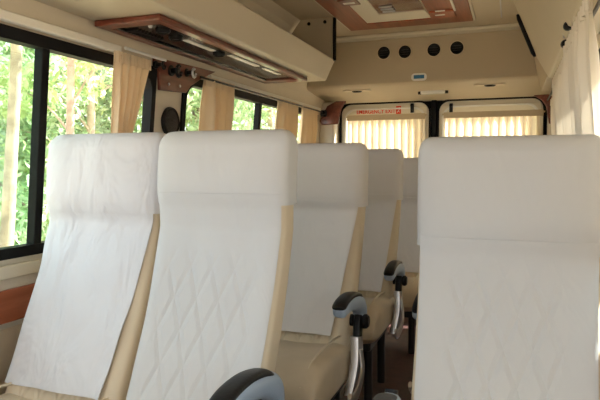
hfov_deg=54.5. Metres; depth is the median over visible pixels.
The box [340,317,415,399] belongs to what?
floor
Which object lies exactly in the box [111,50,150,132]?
curtain
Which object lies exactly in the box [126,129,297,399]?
passenger seat
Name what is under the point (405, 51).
air vent
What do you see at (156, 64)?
holder
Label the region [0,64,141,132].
tree
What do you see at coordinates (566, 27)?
holder
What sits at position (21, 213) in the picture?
shrub
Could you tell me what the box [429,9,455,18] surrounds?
switch
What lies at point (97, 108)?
tree
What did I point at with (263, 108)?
tree
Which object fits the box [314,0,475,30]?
console
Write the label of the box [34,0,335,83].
luggage rack
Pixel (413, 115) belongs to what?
curtain rod
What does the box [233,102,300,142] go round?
tree
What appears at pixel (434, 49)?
air vent
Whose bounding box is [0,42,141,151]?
tree
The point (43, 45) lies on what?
window
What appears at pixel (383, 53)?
air vent
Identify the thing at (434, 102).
trim
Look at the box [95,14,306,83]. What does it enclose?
console
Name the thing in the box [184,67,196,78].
holder
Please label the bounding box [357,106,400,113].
exit sign
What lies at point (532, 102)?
door
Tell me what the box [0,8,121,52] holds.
track
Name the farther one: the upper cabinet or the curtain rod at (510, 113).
the curtain rod at (510, 113)
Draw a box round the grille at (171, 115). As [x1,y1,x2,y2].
[166,110,177,131]
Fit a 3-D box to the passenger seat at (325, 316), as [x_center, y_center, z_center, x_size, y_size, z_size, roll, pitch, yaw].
[0.003,0.370,2.094,0.467,1.166,0.721,1,3,20]
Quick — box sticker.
[411,73,426,80]
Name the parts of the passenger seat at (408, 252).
seat frame, seat, leg, backrest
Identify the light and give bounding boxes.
[343,89,370,92]
[418,90,447,94]
[474,82,505,86]
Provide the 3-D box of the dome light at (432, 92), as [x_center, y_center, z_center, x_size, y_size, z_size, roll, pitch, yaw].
[0.926,-0.750,4.054,0.208,0.025,0.060,1,3,20]
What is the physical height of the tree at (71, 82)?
6.814 m
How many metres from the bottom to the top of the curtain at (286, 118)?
0.650 m
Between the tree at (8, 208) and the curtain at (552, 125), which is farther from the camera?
the tree at (8, 208)
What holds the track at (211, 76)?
attached to the wall at (268, 9)
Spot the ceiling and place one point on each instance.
(486, 12)
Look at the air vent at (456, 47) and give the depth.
3.73 m
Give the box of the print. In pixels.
[414,75,423,78]
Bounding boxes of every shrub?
[0,133,65,203]
[0,162,49,244]
[15,218,48,243]
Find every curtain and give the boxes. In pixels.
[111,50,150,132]
[198,77,234,130]
[274,98,298,138]
[298,105,317,143]
[348,118,424,157]
[444,116,542,136]
[550,98,553,134]
[552,57,565,134]
[562,0,599,136]
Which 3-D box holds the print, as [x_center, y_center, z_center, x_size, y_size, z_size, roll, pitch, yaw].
[0.781,-0.809,3.822,0.068,0.024,0.002,1,3,20]
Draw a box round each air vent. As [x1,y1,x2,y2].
[377,46,390,59]
[398,45,411,58]
[427,43,440,56]
[450,41,463,54]
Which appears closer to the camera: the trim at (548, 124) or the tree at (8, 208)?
the trim at (548, 124)
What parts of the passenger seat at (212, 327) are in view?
backrest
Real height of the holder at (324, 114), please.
0.050 m
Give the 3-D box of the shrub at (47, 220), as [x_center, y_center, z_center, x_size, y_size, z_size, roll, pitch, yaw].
[-4.458,0.527,10.355,3.965,1.524,3.527,-3,4,-38]
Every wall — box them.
[0,0,324,329]
[596,31,599,49]
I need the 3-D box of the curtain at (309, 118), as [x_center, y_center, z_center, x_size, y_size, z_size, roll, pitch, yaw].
[0.039,-0.331,4.153,0.104,0.650,0.308,1,3,20]
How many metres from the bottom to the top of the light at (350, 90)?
0.020 m
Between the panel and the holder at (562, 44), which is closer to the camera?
the holder at (562, 44)
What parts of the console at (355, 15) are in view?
label plate, chrome rail, panel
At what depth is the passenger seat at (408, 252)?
3.69 m
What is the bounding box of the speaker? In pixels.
[161,107,179,133]
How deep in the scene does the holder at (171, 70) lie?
2.48 m
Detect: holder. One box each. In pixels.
[153,61,166,69]
[168,64,182,77]
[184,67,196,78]
[320,110,326,116]
[560,35,565,47]
[563,22,570,30]
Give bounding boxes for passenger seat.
[0,132,165,399]
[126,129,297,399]
[275,143,369,399]
[358,149,407,399]
[372,134,599,399]
[393,158,419,353]
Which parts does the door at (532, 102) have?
panel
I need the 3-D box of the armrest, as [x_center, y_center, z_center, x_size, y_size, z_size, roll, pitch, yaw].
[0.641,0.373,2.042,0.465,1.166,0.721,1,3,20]
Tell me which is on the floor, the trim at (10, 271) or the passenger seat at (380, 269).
the passenger seat at (380, 269)
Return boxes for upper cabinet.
[514,0,599,77]
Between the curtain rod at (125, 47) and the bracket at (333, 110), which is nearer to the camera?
the curtain rod at (125, 47)
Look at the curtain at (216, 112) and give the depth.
2.82 m
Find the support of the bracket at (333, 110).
attached to the wall at (268, 9)
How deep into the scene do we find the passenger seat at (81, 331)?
1.67 m
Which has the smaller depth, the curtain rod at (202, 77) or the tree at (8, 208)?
the curtain rod at (202, 77)
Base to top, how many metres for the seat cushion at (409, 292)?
0.176 m
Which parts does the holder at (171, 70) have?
stem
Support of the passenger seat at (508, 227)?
on the floor
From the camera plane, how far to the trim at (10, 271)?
1.82 m
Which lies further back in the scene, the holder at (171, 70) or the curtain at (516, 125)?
the curtain at (516, 125)
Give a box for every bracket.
[152,58,213,92]
[320,101,345,124]
[534,94,551,123]
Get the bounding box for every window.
[0,23,156,260]
[179,80,301,130]
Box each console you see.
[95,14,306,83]
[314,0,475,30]
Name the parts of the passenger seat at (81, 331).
backrest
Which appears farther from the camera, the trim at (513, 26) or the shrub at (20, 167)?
the shrub at (20, 167)
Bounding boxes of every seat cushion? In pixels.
[0,393,31,399]
[275,339,350,399]
[362,297,393,343]
[393,277,418,310]
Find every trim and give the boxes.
[0,258,41,280]
[0,283,34,324]
[0,323,22,394]
[319,102,339,142]
[336,23,519,42]
[431,100,436,136]
[534,57,552,90]
[547,95,551,134]
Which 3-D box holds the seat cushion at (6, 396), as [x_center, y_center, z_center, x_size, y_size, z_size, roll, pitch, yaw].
[-0.721,0.611,1.422,0.420,0.176,0.490,1,3,20]
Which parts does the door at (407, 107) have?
panel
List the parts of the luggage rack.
panel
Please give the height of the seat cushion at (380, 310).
0.176 m
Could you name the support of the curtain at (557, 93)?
hanging from the curtain rod at (597, 5)
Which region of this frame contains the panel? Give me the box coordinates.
[307,29,550,103]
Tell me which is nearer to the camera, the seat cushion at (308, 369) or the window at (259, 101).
the seat cushion at (308, 369)
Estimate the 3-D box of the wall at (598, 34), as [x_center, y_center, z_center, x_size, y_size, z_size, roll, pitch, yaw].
[0.856,-0.032,1.610,0.428,2.022,5.410,1,3,20]
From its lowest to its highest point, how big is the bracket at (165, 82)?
0.144 m
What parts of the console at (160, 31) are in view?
dark panel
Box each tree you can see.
[0,41,200,182]
[0,41,201,206]
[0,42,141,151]
[0,43,21,247]
[0,43,141,132]
[0,55,112,133]
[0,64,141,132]
[104,66,276,130]
[190,90,299,136]
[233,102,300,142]
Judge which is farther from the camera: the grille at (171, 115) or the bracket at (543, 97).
the bracket at (543, 97)
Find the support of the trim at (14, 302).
attached to the wall at (268, 9)
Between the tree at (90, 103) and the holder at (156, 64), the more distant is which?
the tree at (90, 103)
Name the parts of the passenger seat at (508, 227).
backrest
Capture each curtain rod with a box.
[124,46,166,61]
[200,76,322,112]
[346,113,426,120]
[442,109,544,117]
[547,0,599,100]
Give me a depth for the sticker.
3.82 m
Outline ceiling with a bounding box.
[272,0,517,36]
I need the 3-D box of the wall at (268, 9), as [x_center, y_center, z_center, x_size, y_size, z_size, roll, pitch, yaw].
[-0.664,-0.064,2.163,0.428,2.022,5.410,1,3,20]
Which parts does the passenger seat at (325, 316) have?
backrest, seat, leg, seat frame, armrest post, recline lever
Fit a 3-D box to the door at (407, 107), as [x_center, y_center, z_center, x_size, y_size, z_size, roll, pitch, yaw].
[0.651,-0.077,4.511,0.780,1.422,0.086,1,3,20]
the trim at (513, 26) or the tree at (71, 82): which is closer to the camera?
the trim at (513, 26)
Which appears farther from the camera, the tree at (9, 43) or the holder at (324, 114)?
the tree at (9, 43)
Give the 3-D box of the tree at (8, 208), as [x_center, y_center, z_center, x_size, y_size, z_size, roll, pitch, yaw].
[-2.467,-1.692,6.266,3.065,6.420,3.131,0,3,5]
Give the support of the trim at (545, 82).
attached to the wall at (598, 34)
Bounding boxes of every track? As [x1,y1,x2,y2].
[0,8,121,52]
[207,75,320,110]
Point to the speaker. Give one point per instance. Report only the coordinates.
(170, 121)
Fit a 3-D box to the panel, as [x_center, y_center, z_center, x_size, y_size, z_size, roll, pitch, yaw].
[0.915,-0.926,4.091,1.750,0.395,0.600,1,3,20]
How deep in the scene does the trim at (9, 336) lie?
1.82 m
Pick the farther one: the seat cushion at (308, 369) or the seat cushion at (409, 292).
the seat cushion at (409, 292)
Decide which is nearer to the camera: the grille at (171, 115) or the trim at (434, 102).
the grille at (171, 115)
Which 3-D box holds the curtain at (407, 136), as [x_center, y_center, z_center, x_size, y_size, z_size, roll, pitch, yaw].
[0.651,-0.317,4.440,0.593,0.610,0.062,1,3,20]
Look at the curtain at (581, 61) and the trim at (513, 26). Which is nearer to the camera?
the curtain at (581, 61)
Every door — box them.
[340,101,431,142]
[437,96,546,136]
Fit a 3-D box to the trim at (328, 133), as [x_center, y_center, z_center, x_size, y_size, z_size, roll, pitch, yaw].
[0.230,0.023,4.623,0.135,1.570,0.170,1,3,20]
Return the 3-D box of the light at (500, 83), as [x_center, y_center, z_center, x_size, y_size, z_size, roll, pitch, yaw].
[1.238,-0.748,3.791,0.200,0.020,0.070,1,3,20]
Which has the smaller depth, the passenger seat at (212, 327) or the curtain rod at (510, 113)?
the passenger seat at (212, 327)
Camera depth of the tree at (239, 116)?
13.11 m
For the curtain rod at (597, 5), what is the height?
0.011 m
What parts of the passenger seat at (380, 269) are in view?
leg, seat frame, backrest, seat, leg, armrest post, recline lever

